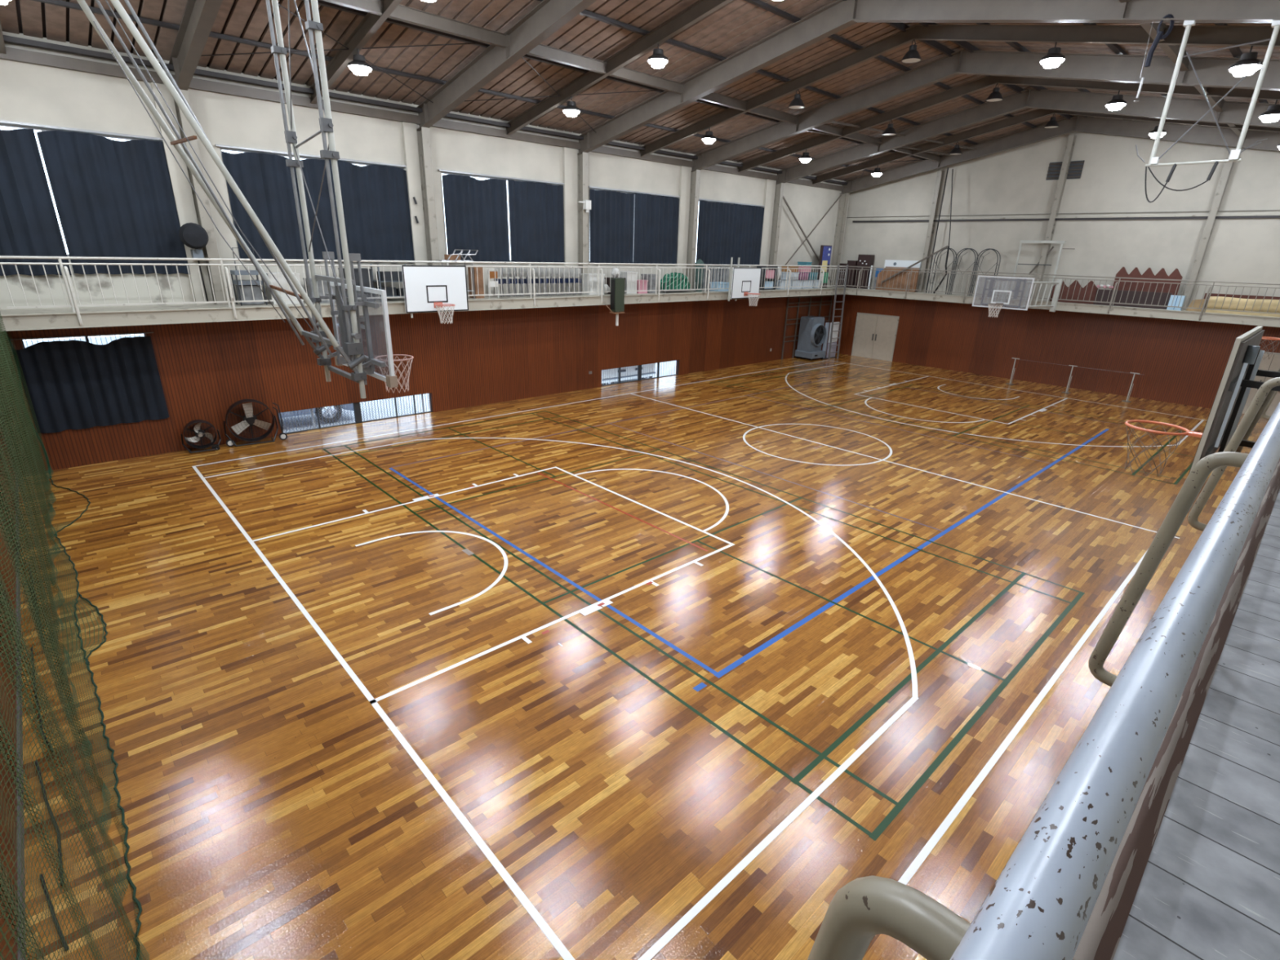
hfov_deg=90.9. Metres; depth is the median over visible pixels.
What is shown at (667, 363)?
ground
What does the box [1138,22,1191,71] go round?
tie beam
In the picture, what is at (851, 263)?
base cabinet
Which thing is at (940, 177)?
steel column
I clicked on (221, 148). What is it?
window
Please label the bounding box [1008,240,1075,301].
goal frame
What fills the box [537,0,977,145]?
purlin
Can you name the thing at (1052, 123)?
lamp
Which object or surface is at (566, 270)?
folding chair
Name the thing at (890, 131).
lamp
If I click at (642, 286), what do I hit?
storage bin
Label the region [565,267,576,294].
folding chair
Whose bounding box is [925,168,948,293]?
drain pipe
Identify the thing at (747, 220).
curtain
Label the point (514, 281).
folding chair
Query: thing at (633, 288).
case
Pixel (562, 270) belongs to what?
folding chair
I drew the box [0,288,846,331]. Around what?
balcony ledge
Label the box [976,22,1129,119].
purlin
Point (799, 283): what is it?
storage box
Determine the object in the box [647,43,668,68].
lamp
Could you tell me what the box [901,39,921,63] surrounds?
lamp
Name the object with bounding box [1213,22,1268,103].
purlin
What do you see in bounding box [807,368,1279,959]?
gallery railing
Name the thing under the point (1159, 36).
coil
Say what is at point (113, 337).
wall
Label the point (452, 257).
trolley
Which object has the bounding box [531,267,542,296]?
folding chair
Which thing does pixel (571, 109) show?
lamp
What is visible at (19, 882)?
baseboard
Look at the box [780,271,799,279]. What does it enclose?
storage box
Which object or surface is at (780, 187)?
steel column
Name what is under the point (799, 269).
storage box
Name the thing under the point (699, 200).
window
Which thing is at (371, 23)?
rafter
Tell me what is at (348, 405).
parked car
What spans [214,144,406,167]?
rail
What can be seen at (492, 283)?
chair
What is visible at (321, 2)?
purlin
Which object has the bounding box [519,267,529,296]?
folding chair
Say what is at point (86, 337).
window
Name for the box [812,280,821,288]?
storage box
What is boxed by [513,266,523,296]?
folding chair
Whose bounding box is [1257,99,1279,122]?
lamp
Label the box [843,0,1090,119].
ridge purlin
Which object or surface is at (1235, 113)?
rafter
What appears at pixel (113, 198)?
curtain
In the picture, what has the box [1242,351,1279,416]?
door
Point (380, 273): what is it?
metal rack
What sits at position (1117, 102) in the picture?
lamp
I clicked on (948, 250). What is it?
pole
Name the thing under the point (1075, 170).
air vent
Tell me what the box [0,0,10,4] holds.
lamp
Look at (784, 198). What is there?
brace
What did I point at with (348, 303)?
basketball hoop
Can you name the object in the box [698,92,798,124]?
tie beam
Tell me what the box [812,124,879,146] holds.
tie beam
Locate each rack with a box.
[369,263,413,301]
[702,266,728,290]
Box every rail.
[0,120,162,140]
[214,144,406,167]
[438,168,564,184]
[588,186,679,197]
[698,198,764,206]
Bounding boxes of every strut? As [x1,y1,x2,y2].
[805,120,977,156]
[880,245,947,283]
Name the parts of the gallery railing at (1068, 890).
brace post, handrail, brace post, rail, brace post, brace post, brace post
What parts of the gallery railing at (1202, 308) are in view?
brace post, brace post, brace post, post, brace post, post, rail, rail, handrail, brace post, post, brace post, post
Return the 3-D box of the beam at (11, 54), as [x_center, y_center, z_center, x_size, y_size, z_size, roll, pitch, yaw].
[-1.135,-10.004,19.075,29.150,0.180,0.100,-16,27,-40]
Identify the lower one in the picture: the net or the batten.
the net
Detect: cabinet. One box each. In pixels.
[467,266,484,298]
[837,263,847,286]
[845,260,857,288]
[853,254,875,288]
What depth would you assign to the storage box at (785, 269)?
26.08 m
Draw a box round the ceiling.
[0,0,1279,181]
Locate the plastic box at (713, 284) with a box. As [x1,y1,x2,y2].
[709,281,728,291]
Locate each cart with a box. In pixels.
[230,247,267,306]
[656,272,696,293]
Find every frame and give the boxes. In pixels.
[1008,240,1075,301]
[1135,20,1279,202]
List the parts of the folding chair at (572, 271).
backrest, seat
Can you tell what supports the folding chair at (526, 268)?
on the floor at (1209, 888)
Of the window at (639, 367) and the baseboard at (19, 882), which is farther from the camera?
the window at (639, 367)
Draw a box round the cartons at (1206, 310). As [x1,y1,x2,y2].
[1203,308,1279,317]
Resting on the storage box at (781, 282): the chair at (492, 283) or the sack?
the sack
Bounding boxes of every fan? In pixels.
[178,222,208,301]
[180,419,221,453]
[223,399,287,446]
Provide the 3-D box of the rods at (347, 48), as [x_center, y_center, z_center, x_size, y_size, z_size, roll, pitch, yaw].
[1.681,-10.244,18.234,24.511,0.652,3.315,-16,27,-40]
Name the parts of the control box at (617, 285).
casing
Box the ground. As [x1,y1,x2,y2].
[280,360,675,432]
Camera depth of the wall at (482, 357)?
16.15 m
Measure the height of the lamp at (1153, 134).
0.405 m
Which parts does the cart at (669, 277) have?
loose cord, frame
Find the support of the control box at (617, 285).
attached to the balcony ledge at (94, 319)
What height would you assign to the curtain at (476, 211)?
2.162 m
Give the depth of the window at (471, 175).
16.91 m
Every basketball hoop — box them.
[76,0,413,398]
[401,265,468,324]
[728,257,761,306]
[972,275,1062,317]
[1124,325,1279,476]
[1260,336,1279,359]
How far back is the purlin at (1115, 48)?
12.83 m
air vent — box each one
[1045,161,1062,180]
[1066,160,1084,179]
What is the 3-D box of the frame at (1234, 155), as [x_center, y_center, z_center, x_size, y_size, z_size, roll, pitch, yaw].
[8.013,-5.205,8.887,0.108,2.347,1.478,-16,27,-40]
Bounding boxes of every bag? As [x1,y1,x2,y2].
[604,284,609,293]
[611,267,620,277]
[693,258,703,291]
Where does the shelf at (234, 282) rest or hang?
attached to the utility cart at (246, 286)
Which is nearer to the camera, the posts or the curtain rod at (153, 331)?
the curtain rod at (153, 331)
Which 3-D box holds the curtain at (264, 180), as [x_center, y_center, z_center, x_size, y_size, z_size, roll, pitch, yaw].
[-7.878,-5.993,13.964,2.051,2.192,0.096,-16,27,-40]
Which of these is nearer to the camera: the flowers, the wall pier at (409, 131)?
the wall pier at (409, 131)
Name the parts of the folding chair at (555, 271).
backrest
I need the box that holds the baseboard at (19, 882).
[15,478,26,959]
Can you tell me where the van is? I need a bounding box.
[601,363,655,385]
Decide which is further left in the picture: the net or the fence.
the net
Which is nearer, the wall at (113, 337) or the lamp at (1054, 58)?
the lamp at (1054, 58)
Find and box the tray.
[230,270,258,275]
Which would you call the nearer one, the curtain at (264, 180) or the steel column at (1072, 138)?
the curtain at (264, 180)
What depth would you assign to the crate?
19.50 m
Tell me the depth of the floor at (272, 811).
7.28 m
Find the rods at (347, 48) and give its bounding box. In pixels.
[200,0,928,180]
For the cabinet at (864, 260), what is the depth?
28.33 m
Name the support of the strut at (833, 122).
attached to the rafter at (1235, 113)
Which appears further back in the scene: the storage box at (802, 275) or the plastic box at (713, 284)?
the storage box at (802, 275)
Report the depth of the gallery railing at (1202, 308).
21.90 m
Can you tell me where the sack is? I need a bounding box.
[776,266,780,279]
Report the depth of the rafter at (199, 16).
10.68 m
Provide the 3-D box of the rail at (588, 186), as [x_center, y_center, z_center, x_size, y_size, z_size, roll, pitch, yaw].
[-0.089,-9.328,20.396,4.020,0.035,0.070,-16,27,-40]
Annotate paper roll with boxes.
[1206,296,1279,312]
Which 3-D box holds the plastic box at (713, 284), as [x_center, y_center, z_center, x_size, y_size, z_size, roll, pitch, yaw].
[2.979,-7.242,23.564,0.640,0.310,0.440,-16,27,-40]
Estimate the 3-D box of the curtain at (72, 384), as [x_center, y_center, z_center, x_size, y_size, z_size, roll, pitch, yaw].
[-10.878,-1.925,12.591,2.100,1.742,0.094,-16,27,-40]
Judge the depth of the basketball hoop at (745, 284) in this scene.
23.17 m
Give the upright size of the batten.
1.000 m
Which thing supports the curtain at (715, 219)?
hanging from the rail at (699, 198)
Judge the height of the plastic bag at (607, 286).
0.300 m
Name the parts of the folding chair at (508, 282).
backrest, seat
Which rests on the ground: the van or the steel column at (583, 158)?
the van
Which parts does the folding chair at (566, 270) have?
backrest, seat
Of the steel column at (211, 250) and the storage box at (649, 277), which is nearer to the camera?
the steel column at (211, 250)
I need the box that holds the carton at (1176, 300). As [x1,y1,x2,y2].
[1166,294,1186,310]
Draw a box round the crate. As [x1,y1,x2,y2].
[581,273,604,294]
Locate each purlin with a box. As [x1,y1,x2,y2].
[3,35,847,185]
[31,0,873,172]
[302,0,924,159]
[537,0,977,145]
[744,0,1038,128]
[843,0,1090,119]
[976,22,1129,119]
[1082,22,1197,125]
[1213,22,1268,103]
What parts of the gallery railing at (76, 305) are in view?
post, brace post, post, brace post, rail, handrail, rail, post, brace post, post, brace post, post, brace post, post, brace post, post, brace post, post, brace post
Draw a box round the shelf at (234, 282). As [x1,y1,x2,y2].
[232,280,262,284]
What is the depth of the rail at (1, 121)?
11.46 m
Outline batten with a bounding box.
[867,265,872,288]
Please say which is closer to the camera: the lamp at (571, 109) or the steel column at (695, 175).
the lamp at (571, 109)
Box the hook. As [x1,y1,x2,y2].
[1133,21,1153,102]
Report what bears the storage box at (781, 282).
on the floor at (1209, 888)
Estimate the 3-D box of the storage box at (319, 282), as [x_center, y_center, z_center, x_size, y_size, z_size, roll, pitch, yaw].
[-7.345,-4.381,14.549,0.620,0.530,0.470,-16,27,-40]
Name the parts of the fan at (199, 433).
blade, blade, motor, blade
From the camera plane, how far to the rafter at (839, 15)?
11.28 m
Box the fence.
[279,393,429,432]
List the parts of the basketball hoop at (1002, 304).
mounting frame, backboard frame, hinge plate, hinge plate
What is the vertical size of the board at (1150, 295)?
0.520 m
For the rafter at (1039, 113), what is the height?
1.927 m
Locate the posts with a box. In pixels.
[1005,357,1139,402]
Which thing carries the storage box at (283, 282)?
on the floor at (1209, 888)
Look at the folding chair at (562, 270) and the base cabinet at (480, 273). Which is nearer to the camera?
the base cabinet at (480, 273)
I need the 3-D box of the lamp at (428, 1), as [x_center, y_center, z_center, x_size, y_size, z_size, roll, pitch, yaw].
[-3.231,-7.515,9.530,0.430,0.405,0.430,-16,27,-40]
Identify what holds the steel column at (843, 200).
attached to the wall at (482, 357)
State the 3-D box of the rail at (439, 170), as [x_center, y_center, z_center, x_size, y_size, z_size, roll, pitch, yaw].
[-3.663,-8.290,17.255,3.940,0.035,0.070,-16,27,-40]
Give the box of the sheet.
[1203,293,1279,299]
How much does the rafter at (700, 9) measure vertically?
1.927 m
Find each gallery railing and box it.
[0,255,846,326]
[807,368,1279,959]
[846,266,1279,320]
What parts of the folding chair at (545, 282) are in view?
backrest, seat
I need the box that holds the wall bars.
[781,294,833,359]
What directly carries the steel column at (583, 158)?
attached to the wall at (482, 357)
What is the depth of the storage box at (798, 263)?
26.71 m
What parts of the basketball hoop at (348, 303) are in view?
cross rod, slide rail, post, mounting frame, slide rail, backboard frame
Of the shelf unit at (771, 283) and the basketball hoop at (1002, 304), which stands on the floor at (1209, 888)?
the shelf unit at (771, 283)
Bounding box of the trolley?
[435,248,478,298]
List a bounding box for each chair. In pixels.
[487,269,498,298]
[493,266,504,297]
[500,267,511,297]
[506,266,516,297]
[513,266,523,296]
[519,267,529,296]
[525,267,535,296]
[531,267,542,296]
[537,267,547,295]
[542,267,553,295]
[549,267,559,295]
[555,267,564,295]
[560,267,570,295]
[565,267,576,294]
[571,267,581,294]
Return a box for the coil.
[1144,13,1174,66]
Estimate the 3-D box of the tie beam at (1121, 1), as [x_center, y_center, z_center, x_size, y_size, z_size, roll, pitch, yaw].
[5.374,-6.584,7.642,4.740,0.210,0.120,-16,27,-40]
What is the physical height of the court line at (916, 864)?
0.002 m
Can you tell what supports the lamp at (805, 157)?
hanging from the rafter at (985, 82)
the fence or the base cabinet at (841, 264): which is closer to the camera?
the fence
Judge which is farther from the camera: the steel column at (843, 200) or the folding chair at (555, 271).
the steel column at (843, 200)
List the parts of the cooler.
water tank, blade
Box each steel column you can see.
[173,88,227,305]
[416,126,439,265]
[577,151,588,293]
[685,169,700,291]
[768,182,784,265]
[828,192,848,287]
[916,169,944,292]
[1031,134,1076,299]
[1182,147,1235,310]
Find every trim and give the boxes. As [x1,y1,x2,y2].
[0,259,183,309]
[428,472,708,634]
[462,548,473,555]
[846,209,1279,217]
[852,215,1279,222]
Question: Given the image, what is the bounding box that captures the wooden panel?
[875,266,919,292]
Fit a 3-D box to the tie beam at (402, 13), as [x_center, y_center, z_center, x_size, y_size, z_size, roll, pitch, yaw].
[-4.330,-7.968,10.631,4.740,0.210,0.120,-16,27,-40]
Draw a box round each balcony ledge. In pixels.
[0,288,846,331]
[845,288,1279,327]
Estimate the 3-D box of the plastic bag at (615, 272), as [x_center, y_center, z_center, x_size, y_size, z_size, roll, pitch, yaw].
[-0.794,-6.634,20.127,0.291,0.300,0.302,-16,27,-40]
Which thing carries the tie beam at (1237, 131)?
attached to the rafter at (1235, 113)
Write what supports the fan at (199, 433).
on the floor at (272, 811)
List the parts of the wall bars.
rail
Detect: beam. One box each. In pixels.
[0,46,844,191]
[321,0,507,48]
[527,43,683,93]
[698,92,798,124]
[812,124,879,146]
[891,146,940,161]
[1119,0,1131,3]
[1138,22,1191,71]
[1194,86,1225,111]
[1227,124,1245,138]
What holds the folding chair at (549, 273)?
on the floor at (1209, 888)
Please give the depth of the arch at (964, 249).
25.36 m
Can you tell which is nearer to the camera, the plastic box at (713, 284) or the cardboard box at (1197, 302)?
the cardboard box at (1197, 302)
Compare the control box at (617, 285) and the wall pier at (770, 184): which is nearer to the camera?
the control box at (617, 285)
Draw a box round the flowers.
[1096,284,1113,288]
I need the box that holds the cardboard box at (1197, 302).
[1185,298,1208,311]
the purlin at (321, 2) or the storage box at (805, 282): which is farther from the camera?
the storage box at (805, 282)
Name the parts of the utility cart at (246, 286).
leg, leg, handle, leg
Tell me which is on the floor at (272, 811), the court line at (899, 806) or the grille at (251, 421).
the court line at (899, 806)
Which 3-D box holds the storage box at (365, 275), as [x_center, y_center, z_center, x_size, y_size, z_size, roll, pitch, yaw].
[-6.754,-4.655,15.027,0.620,0.750,0.470,-16,27,-40]
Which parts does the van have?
sill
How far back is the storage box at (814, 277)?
27.16 m
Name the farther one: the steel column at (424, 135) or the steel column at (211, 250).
the steel column at (424, 135)
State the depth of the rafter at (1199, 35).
12.56 m
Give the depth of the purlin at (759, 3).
14.26 m
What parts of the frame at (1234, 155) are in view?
cross rod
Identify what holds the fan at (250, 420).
on the floor at (272, 811)
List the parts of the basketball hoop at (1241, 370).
panel, post, arm, arm, arm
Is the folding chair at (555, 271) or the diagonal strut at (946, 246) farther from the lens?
the diagonal strut at (946, 246)
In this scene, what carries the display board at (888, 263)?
on the floor at (1209, 888)
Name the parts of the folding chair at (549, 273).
backrest, seat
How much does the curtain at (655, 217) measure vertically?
2.192 m
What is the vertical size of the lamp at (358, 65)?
0.405 m
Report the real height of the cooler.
1.860 m
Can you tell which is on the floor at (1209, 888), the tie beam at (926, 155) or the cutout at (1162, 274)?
the cutout at (1162, 274)
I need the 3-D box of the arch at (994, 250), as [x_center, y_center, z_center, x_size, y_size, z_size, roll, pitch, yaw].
[13.653,-8.184,24.865,0.278,1.795,0.812,-16,27,-40]
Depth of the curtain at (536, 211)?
18.22 m
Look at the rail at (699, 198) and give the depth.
23.40 m
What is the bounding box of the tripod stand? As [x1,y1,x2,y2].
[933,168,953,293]
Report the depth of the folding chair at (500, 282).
17.34 m
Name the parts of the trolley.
wooden seat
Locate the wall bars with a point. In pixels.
(832, 295)
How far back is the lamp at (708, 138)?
17.93 m
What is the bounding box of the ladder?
[828,264,848,359]
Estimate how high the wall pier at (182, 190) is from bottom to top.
4.070 m
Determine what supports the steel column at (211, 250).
attached to the wall at (482, 357)
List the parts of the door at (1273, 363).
frame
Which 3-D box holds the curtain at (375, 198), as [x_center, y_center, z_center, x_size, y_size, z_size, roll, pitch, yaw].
[-6.425,-6.422,15.231,1.840,2.212,0.081,-16,27,-40]
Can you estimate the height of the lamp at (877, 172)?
0.405 m
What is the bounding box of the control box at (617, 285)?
[605,278,624,325]
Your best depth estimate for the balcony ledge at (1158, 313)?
21.77 m
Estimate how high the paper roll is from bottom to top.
0.486 m
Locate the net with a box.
[0,312,150,959]
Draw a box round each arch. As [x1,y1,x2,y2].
[928,248,956,294]
[948,248,977,295]
[968,248,1000,295]
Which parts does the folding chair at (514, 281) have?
backrest, seat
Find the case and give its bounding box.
[619,271,637,293]
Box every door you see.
[851,312,899,361]
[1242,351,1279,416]
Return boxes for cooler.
[795,315,826,360]
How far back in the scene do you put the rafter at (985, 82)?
16.98 m
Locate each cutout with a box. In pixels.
[1049,280,1097,304]
[1111,266,1182,295]
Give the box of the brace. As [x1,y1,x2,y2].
[780,195,841,282]
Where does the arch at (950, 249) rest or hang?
on the floor at (1209, 888)
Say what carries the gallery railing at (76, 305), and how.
on the balcony ledge at (94, 319)
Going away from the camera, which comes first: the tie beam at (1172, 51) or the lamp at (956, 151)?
the tie beam at (1172, 51)
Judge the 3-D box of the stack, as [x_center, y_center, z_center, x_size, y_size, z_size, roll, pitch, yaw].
[8.752,-6.423,28.933,1.050,1.620,0.180,-16,27,-40]
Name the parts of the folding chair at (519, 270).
backrest, seat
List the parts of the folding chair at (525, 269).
backrest, seat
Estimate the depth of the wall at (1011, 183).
22.90 m
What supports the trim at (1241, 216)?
attached to the wall at (1011, 183)
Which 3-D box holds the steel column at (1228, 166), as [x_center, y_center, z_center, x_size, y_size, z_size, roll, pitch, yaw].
[18.185,-7.818,20.216,0.250,5.050,0.180,-16,27,-40]
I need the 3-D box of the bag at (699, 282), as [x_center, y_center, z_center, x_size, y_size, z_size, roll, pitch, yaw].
[2.127,-7.394,22.731,0.380,1.120,0.304,-16,27,-40]
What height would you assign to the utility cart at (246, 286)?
1.156 m
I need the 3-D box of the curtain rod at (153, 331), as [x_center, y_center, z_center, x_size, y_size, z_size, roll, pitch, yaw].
[-10.854,-2.807,12.264,2.230,0.024,0.024,-16,27,-40]
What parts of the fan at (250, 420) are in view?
blade, blade, motor, blade, handle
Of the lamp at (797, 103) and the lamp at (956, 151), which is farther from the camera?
the lamp at (956, 151)
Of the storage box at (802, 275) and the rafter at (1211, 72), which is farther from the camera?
the storage box at (802, 275)
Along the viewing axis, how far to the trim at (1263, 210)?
22.31 m
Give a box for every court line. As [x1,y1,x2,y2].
[191,360,1224,959]
[322,366,1197,840]
[389,428,1108,691]
[390,376,1116,531]
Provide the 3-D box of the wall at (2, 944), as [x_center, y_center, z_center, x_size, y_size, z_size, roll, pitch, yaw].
[-6.202,0.956,5.709,0.200,2.830,17.400,-16,27,-40]
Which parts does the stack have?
panel, grey panel, white panel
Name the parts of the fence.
post, post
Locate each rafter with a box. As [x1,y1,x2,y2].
[0,20,5,53]
[168,0,222,90]
[310,0,402,103]
[416,0,596,131]
[506,0,733,135]
[577,0,1279,155]
[640,24,1279,156]
[691,49,1279,172]
[737,75,1279,172]
[776,88,1279,184]
[811,108,1279,184]
[840,115,1279,194]
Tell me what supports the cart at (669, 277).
on the floor at (1209, 888)
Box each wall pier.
[150,82,213,304]
[400,121,427,265]
[562,146,577,292]
[675,165,691,275]
[759,179,776,280]
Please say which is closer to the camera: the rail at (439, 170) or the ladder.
the rail at (439, 170)
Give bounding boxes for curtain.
[0,128,71,275]
[12,336,169,433]
[36,130,190,274]
[221,151,337,262]
[328,159,414,262]
[441,173,510,262]
[507,179,564,262]
[589,189,634,263]
[633,192,679,263]
[696,200,733,264]
[729,204,764,264]
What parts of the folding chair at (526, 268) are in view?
backrest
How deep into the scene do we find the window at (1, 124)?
11.32 m
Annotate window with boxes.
[0,123,158,256]
[21,333,145,348]
[220,147,403,258]
[278,392,432,434]
[440,171,560,262]
[589,187,657,262]
[601,360,679,386]
[698,200,761,207]
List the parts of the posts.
post, post, post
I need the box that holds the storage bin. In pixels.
[636,279,648,293]
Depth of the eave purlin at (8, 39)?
13.65 m
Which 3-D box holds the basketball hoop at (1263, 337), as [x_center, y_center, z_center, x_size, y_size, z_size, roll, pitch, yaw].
[13.722,-3.121,13.047,1.318,1.332,1.204,0,20,-4]
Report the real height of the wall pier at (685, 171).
4.070 m
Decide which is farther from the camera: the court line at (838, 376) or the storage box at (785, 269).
the storage box at (785, 269)
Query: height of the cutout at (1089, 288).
0.787 m
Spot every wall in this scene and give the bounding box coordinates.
[0,31,849,474]
[0,426,17,959]
[22,333,144,347]
[831,116,1279,408]
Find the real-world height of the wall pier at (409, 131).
4.070 m
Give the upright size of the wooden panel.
0.980 m
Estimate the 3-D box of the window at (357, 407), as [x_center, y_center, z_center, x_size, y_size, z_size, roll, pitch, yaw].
[-7.288,-1.781,16.430,3.860,0.560,0.090,-16,27,-40]
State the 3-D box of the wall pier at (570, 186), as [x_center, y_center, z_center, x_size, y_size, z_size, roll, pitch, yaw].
[-2.098,-7.737,19.014,0.470,4.070,0.100,-16,27,-40]
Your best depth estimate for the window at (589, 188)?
20.16 m
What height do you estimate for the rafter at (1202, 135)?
2.127 m
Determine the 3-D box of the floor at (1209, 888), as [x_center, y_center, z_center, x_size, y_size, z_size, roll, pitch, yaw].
[4.616,-3.702,14.613,29.150,0.110,17.399,-16,27,-40]
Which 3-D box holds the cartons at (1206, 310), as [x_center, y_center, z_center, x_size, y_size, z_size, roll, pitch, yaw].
[19.007,-5.073,19.226,0.070,0.120,2.750,-16,27,-40]
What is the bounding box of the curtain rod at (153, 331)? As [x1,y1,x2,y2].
[5,331,153,340]
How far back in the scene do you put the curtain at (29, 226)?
11.28 m
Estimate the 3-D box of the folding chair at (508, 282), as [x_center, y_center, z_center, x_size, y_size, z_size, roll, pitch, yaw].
[-3.767,-5.529,17.569,0.102,0.782,0.422,-16,27,-40]
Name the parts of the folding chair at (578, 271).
backrest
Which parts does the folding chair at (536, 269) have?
backrest, seat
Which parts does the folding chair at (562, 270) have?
backrest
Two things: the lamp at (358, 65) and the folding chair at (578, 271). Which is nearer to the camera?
the lamp at (358, 65)
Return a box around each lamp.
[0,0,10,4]
[347,48,372,75]
[422,0,435,2]
[562,96,580,116]
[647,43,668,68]
[701,127,716,143]
[787,88,804,109]
[799,149,811,162]
[871,164,882,177]
[881,120,896,136]
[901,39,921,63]
[949,141,962,155]
[985,83,1003,102]
[1039,41,1065,68]
[1043,112,1058,128]
[1105,90,1126,110]
[1148,125,1166,137]
[1227,45,1262,76]
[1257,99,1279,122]
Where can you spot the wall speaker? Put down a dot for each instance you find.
(586, 203)
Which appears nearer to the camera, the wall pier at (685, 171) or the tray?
the tray
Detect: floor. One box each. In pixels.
[0,286,1279,959]
[18,352,1268,959]
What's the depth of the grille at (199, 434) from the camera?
13.78 m
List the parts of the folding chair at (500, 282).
backrest, seat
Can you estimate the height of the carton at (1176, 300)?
0.460 m
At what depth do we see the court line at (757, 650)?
8.99 m
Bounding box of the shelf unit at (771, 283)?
[756,266,777,289]
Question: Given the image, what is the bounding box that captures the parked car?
[279,403,353,422]
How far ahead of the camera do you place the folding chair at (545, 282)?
18.29 m
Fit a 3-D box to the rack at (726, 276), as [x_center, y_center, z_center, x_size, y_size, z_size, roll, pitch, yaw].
[2.789,-7.599,23.739,1.700,0.850,0.090,-16,27,-40]
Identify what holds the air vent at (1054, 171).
in the wall at (1011, 183)
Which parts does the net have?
weight cord, weight cord, weight cord, weight cord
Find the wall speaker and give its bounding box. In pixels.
[577,200,591,212]
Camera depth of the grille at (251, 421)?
14.33 m
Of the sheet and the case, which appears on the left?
the case
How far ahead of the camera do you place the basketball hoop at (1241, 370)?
5.02 m
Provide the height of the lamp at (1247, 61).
0.405 m
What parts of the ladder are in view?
rail, rail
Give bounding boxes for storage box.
[265,272,303,304]
[302,277,336,303]
[337,267,375,302]
[604,277,625,293]
[640,274,657,293]
[775,280,791,289]
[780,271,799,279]
[781,266,799,271]
[791,280,803,288]
[794,271,809,279]
[797,262,812,265]
[797,266,810,271]
[801,280,813,288]
[804,271,818,279]
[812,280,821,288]
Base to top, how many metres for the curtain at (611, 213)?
2.172 m
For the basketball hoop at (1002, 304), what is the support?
attached to the balcony ledge at (1158, 313)
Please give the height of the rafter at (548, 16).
2.127 m
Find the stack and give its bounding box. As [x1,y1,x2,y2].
[820,321,839,359]
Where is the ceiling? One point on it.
(737, 25)
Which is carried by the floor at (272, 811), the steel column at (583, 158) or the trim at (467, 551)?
the trim at (467, 551)
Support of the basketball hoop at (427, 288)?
attached to the gallery railing at (76, 305)
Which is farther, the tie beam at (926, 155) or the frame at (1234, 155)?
the tie beam at (926, 155)
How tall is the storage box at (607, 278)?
0.500 m
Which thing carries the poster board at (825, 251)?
on the floor at (1209, 888)
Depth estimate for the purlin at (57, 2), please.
12.23 m
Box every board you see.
[817,244,831,288]
[873,259,921,288]
[1093,288,1172,309]
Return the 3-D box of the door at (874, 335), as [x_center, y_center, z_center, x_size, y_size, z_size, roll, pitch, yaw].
[10.868,-6.638,29.143,0.120,2.000,2.050,-16,27,-40]
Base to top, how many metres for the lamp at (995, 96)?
0.409 m
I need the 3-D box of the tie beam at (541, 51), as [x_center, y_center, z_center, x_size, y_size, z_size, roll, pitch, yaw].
[-0.734,-9.012,13.791,4.740,0.210,0.120,-16,27,-40]
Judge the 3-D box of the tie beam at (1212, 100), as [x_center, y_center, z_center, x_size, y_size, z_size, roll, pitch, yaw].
[12.567,-8.672,13.962,4.740,0.210,0.120,-16,27,-40]
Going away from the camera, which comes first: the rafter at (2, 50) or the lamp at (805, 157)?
the rafter at (2, 50)
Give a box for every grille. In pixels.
[186,422,217,447]
[227,403,274,439]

